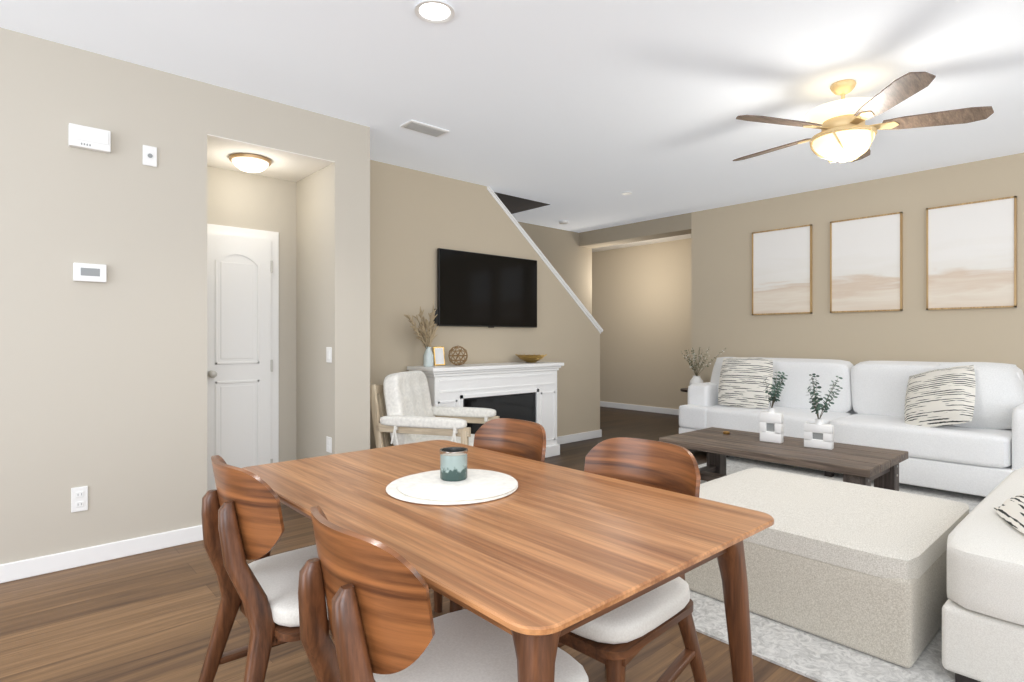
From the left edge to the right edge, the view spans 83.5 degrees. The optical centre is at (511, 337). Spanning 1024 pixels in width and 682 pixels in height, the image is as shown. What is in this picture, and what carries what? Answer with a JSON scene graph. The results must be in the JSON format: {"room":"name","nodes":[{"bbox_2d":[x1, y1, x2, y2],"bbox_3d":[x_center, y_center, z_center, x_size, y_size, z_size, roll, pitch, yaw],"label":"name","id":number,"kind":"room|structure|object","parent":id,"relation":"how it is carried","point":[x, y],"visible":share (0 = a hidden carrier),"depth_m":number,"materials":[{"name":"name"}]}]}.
{"room":"living room","nodes":[
{"label":"living room","id":0,"kind":"room"},
{"bbox_2d":[0,406,816,681],"bbox_3d":[0.430,1.260,3.617,10.880,0.100,10.200,0,0,-42],"label":"floor","id":1,"kind":"structure","parent":0,"point":[150,616],"depth_m":2.41,"materials":[{"name":"brown wood"}]},
{"bbox_2d":[198,455,329,681],"bbox_3d":[-0.640,0.780,1.778,0.582,0.864,0.470,0,0,-42],"label":"chair","id":2,"kind":"object","parent":1,"relation":"on","point":[242,517],"visible":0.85,"depth_m":1.55,"materials":[{"name":"brown wood"}]},
{"bbox_2d":[370,370,499,447],"bbox_3d":[-0.589,0.739,4.466,0.817,0.950,0.728,0,0,18],"label":"armchair","id":3,"kind":"object","parent":1,"relation":"on","point":[414,415],"visible":0.62,"depth_m":4.30,"materials":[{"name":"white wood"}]},
{"bbox_2d":[298,506,588,681],"bbox_3d":[-0.160,0.780,1.245,0.582,0.864,0.470,0,0,-40],"label":"chair","id":4,"kind":"object","parent":1,"relation":"on","point":[369,596],"visible":0.98,"depth_m":1.06,"materials":[{"name":"brown wood"}]},
{"bbox_2d":[404,305,563,457],"bbox_3d":[-0.254,0.456,5.502,1.754,1.509,0.427,0,0,-42],"label":"fireplace","id":5,"kind":"object","parent":1,"relation":"on","point":[526,390],"visible":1,"depth_m":5.38,"materials":[{"name":"white wood"}]},
{"bbox_2d":[432,346,445,365],"bbox_3d":[-0.668,0.166,5.258,0.110,0.175,0.014,0,-10,-34],"label":"photo frame","id":6,"kind":"object","parent":5,"relation":"on","point":[438,352],"depth_m":5.25,"materials":[{"name":"gold metal"}]},
{"bbox_2d":[515,353,547,362],"bbox_3d":[0.198,0.211,5.938,0.331,0.087,0.332,0,0,-42],"label":"bowl","id":7,"kind":"object","parent":5,"relation":"on","point":[529,358],"depth_m":5.87,"materials":[{"name":"gold metal"}]},
{"bbox_2d":[428,418,545,612],"bbox_3d":[-0.139,0.780,2.270,0.582,0.864,0.470,0,0,-42],"label":"chair","id":8,"kind":"object","parent":1,"relation":"on","point":[521,438],"visible":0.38,"depth_m":2.44,"materials":[{"name":"brown wood"}]},
{"bbox_2d":[242,440,773,681],"bbox_3d":[-0.144,0.782,1.751,0.890,0.857,1.525,0,0,-42],"label":"dining table","id":9,"kind":"object","parent":1,"relation":"on","point":[535,559],"visible":0.9,"depth_m":1.44,"materials":[{"name":"brown wood"}]},
{"bbox_2d":[439,446,467,481],"bbox_3d":[-0.184,0.399,1.819,0.089,0.092,0.089,0,0,-42],"label":"candle","id":10,"kind":"object","parent":9,"relation":"on","point":[453,460],"depth_m":1.78,"materials":[{"name":"teal glass"}]},
{"bbox_2d":[558,437,706,681],"bbox_3d":[0.301,0.780,1.782,0.470,0.864,0.582,0,0,45],"label":"chair","id":11,"kind":"object","parent":1,"relation":"on","point":[616,641],"visible":0.52,"depth_m":1.71,"materials":[{"name":"brown wood"}]},
{"bbox_2d":[680,348,725,391],"bbox_3d":[2.174,0.653,6.647,0.446,1.114,0.539,0,0,-42],"label":"potted plant","id":12,"kind":"object","parent":1,"relation":"on","point":[696,379],"visible":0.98,"depth_m":6.63,"materials":[{"name":"brown"}]},
{"bbox_2d":[689,456,985,681],"bbox_3d":[2.201,1.205,3.496,3.650,0.010,3.450,0,0,-42],"label":"area rug","id":13,"kind":"object","parent":1,"relation":"on","point":[808,655],"visible":0.04,"depth_m":2.23,"materials":[{"name":"white carpet"}]},
{"bbox_2d":[659,371,907,490],"bbox_3d":[1.886,0.719,4.107,0.797,0.959,1.420,0,0,-42],"label":"coffee table","id":14,"kind":"object","parent":13,"relation":"on","point":[816,447],"visible":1,"depth_m":3.94,"materials":[{"name":"brown wood"}]},
{"bbox_2d":[759,371,787,443],"bbox_3d":[1.916,0.499,4.199,0.176,0.520,0.288,0,0,42],"label":"vase","id":15,"kind":"object","parent":14,"relation":"on","point":[771,422],"depth_m":4.17,"materials":[{"name":"white ceramic"}]},
{"bbox_2d":[803,373,842,449],"bbox_3d":[2.124,0.506,3.929,0.237,0.507,0.295,0,0,42],"label":"vase","id":16,"kind":"object","parent":14,"relation":"on","point":[817,435],"depth_m":3.94,"materials":[{"name":"white ceramic"}]},
{"bbox_2d":[685,467,968,667],"bbox_3d":[1.468,0.996,2.823,1.080,0.405,1.090,0,0,-42],"label":"ottoman","id":17,"kind":"object","parent":13,"relation":"on","point":[861,568],"visible":0.79,"depth_m":2.36,"materials":[{"name":"fabric"}]},
{"bbox_2d":[679,357,1023,496],"bbox_3d":[3.062,0.695,5.260,1.000,1.007,2.880,0,0,-42],"label":"sofa","id":18,"kind":"object","parent":13,"relation":"on","point":[954,426],"visible":0.9,"depth_m":4.67,"materials":[{"name":"fabric"}]},
{"bbox_2d":[942,467,1023,681],"bbox_3d":[2.537,0.804,2.204,1.880,0.788,1.120,0,0,-42],"label":"sofa","id":19,"kind":"object","parent":13,"relation":"on","point":[983,623],"visible":1,"depth_m":1.93,"materials":[{"name":"fabric"}]},
{"bbox_2d":[993,478,1023,551],"bbox_3d":[2.045,0.610,2.003,0.500,0.150,0.500,-19,-7,22],"label":"pillow","id":20,"kind":"object","parent":19,"relation":"on","point":[1010,514],"depth_m":2.14,"materials":[{"name":"white fabric"}]},
{"bbox_2d":[0,27,1023,563],"bbox_3d":[0.426,-0.812,3.532,10.800,4.045,10.120,0,0,-42],"label":"wall","id":21,"kind":"structure","parent":0,"point":[104,393],"depth_m":4.08,"materials":[{"name":"beige paint"}]},
{"bbox_2d":[71,486,87,512],"bbox_3d":[-2.291,0.855,3.042,0.072,0.130,0.011,0,0,-42],"label":"wall outlet","id":22,"kind":"object","parent":21,"relation":"attached to","point":[79,498],"visible":1,"depth_m":3.04,"materials":[{"name":"white plastic"}]},
{"bbox_2d":[68,123,110,152],"bbox_3d":[-2.249,-1.062,3.059,0.180,0.115,0.042,0,0,-42],"label":"door chime","id":23,"kind":"object","parent":21,"relation":"attached to","point":[88,138],"visible":0.98,"depth_m":3.04,"materials":[{"name":"white plastic"}]},
{"bbox_2d":[73,262,106,282],"bbox_3d":[-2.253,-0.348,3.064,0.143,0.096,0.030,0,0,-42],"label":"thermostat","id":24,"kind":"object","parent":21,"relation":"attached to","point":[85,272],"visible":0.98,"depth_m":3.05,"materials":[{"name":"white plastic"}]},
{"bbox_2d":[0,525,202,583],"bbox_3d":[-3.132,1.164,2.280,3.536,0.092,0.020,0,0,-42],"label":"baseboard","id":25,"kind":"structure","parent":21,"relation":"attached to","point":[27,568],"depth_m":3.08,"materials":[{"name":"white"}]},
{"bbox_2d":[143,145,156,166],"bbox_3d":[-2.052,-1.032,3.254,0.070,0.113,0.016,0,0,-42],"label":"switch","id":26,"kind":"object","parent":21,"relation":"attached to","point":[149,155],"visible":1,"depth_m":3.25,"materials":[{"name":"white plastic"}]},
{"bbox_2d":[207,224,278,490],"bbox_3d":[-1.990,0.200,4.172,0.607,2.021,0.114,0,0,-42],"label":"door","id":27,"kind":"structure","parent":21,"relation":"in","point":[242,347],"depth_m":4.20,"materials":[{"name":"white wood"}]},
{"bbox_2d":[326,436,331,452],"bbox_3d":[-1.296,0.755,4.061,0.010,0.110,0.080,0,0,-42],"label":"wall outlet","id":28,"kind":"object","parent":21,"relation":"attached to","point":[329,444],"visible":1,"depth_m":4.05,"materials":[{"name":"white plastic"}]},
{"bbox_2d":[326,347,331,362],"bbox_3d":[-1.296,0.120,4.061,0.012,0.110,0.080,0,0,-42],"label":"wall switch","id":29,"kind":"object","parent":21,"relation":"attached to","point":[328,354],"visible":1,"depth_m":4.05,"materials":[{"name":"white plastic"}]},
{"bbox_2d":[433,248,536,327],"bbox_3d":[-0.234,-0.472,5.794,1.325,0.736,0.053,0,0,-42],"label":"wall-mounted tv","id":30,"kind":"object","parent":21,"relation":"attached to","point":[481,290],"visible":0.9,"depth_m":5.72,"materials":[{"name":"black"}]},
{"bbox_2d":[487,186,602,333],"bbox_3d":[0.386,-0.792,6.470,1.832,1.486,0.156,0,0,-42],"label":"trim","id":31,"kind":"structure","parent":21,"relation":"attached to","point":[550,266],"depth_m":6.37,"materials":[{"name":"white wood"}]},
{"bbox_2d":[557,429,601,443],"bbox_3d":[-0.199,1.164,5.852,3.476,0.092,0.024,0,0,-42],"label":"baseboard","id":32,"kind":"structure","parent":21,"relation":"attached to","point":[576,437],"depth_m":6.73,"materials":[{"name":"white"}]},
{"bbox_2d":[600,401,678,414],"bbox_3d":[2.905,1.164,8.658,0.016,0.092,5.580,0,0,-42],"label":"baseboard","id":33,"kind":"structure","parent":21,"relation":"attached to","point":[603,404],"depth_m":9.51,"materials":[{"name":"white wood"}]},
{"bbox_2d":[752,224,811,314],"bbox_3d":[2.908,-0.718,6.205,0.030,0.925,0.630,0,0,-42],"label":"picture frame","id":34,"kind":"object","parent":21,"relation":"attached to","point":[781,270],"visible":0.94,"depth_m":6.19,"materials":[{"name":"beige paper"}]},
{"bbox_2d":[830,212,902,312],"bbox_3d":[3.447,-0.718,5.606,0.030,0.925,0.620,0,0,-42],"label":"picture frame","id":35,"kind":"object","parent":21,"relation":"attached to","point":[866,264],"visible":0.94,"depth_m":5.58,"materials":[{"name":"beige paper"}]},
{"bbox_2d":[926,196,1016,309],"bbox_3d":[3.989,-0.718,5.005,0.030,0.925,0.620,0,0,-42],"label":"picture frame","id":36,"kind":"object","parent":21,"relation":"attached to","point":[971,255],"visible":0.94,"depth_m":4.98,"materials":[{"name":"beige paper"}]},
{"bbox_2d":[0,0,1023,251],"bbox_3d":[0.430,-1.440,3.617,10.880,0.430,10.200,0,0,-42],"label":"ceiling","id":37,"kind":"structure","parent":0,"point":[580,114],"depth_m":3.40,"materials":[{"name":"white paint"}]},
{"bbox_2d":[229,153,271,172],"bbox_3d":[-1.791,-1.185,3.932,0.270,0.089,0.270,0,0,-42],"label":"light","id":38,"kind":"object","parent":37,"relation":"attached to","point":[250,163],"visible":1,"depth_m":3.86,"materials":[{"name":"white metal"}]},
{"bbox_2d":[400,120,448,136],"bbox_3d":[-0.637,-1.527,4.197,0.330,0.014,0.160,0,0,-42],"label":"ceiling vent","id":39,"kind":"object","parent":37,"relation":"in","point":[423,128],"visible":1,"depth_m":4.17,"materials":[{"name":"white metal"}]},
{"bbox_2d":[414,0,454,23],"bbox_3d":[-0.362,-1.528,2.688,0.190,0.011,0.190,0,0,-42],"label":"recessed light","id":40,"kind":"object","parent":37,"relation":"in","point":[435,11],"visible":0.94,"depth_m":2.69,"materials":[{"name":"white plastic"}]},
{"bbox_2d":[559,220,567,223],"bbox_3d":[0.678,-1.516,7.541,0.128,0.035,0.128,0,0,-42],"label":"smoke detector","id":41,"kind":"object","parent":37,"relation":"attached to","point":[563,222],"visible":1,"depth_m":7.49,"materials":[{"name":"white plastic"}]},
{"bbox_2d":[733,72,993,162],"bbox_3d":[1.997,-1.300,3.514,1.404,0.469,1.390,0,0,-42],"label":"ceiling fan","id":42,"kind":"object","parent":37,"relation":"hanging from","point":[846,133],"visible":1,"depth_m":3.33,"materials":[{"name":"brown wood"}]}
]}

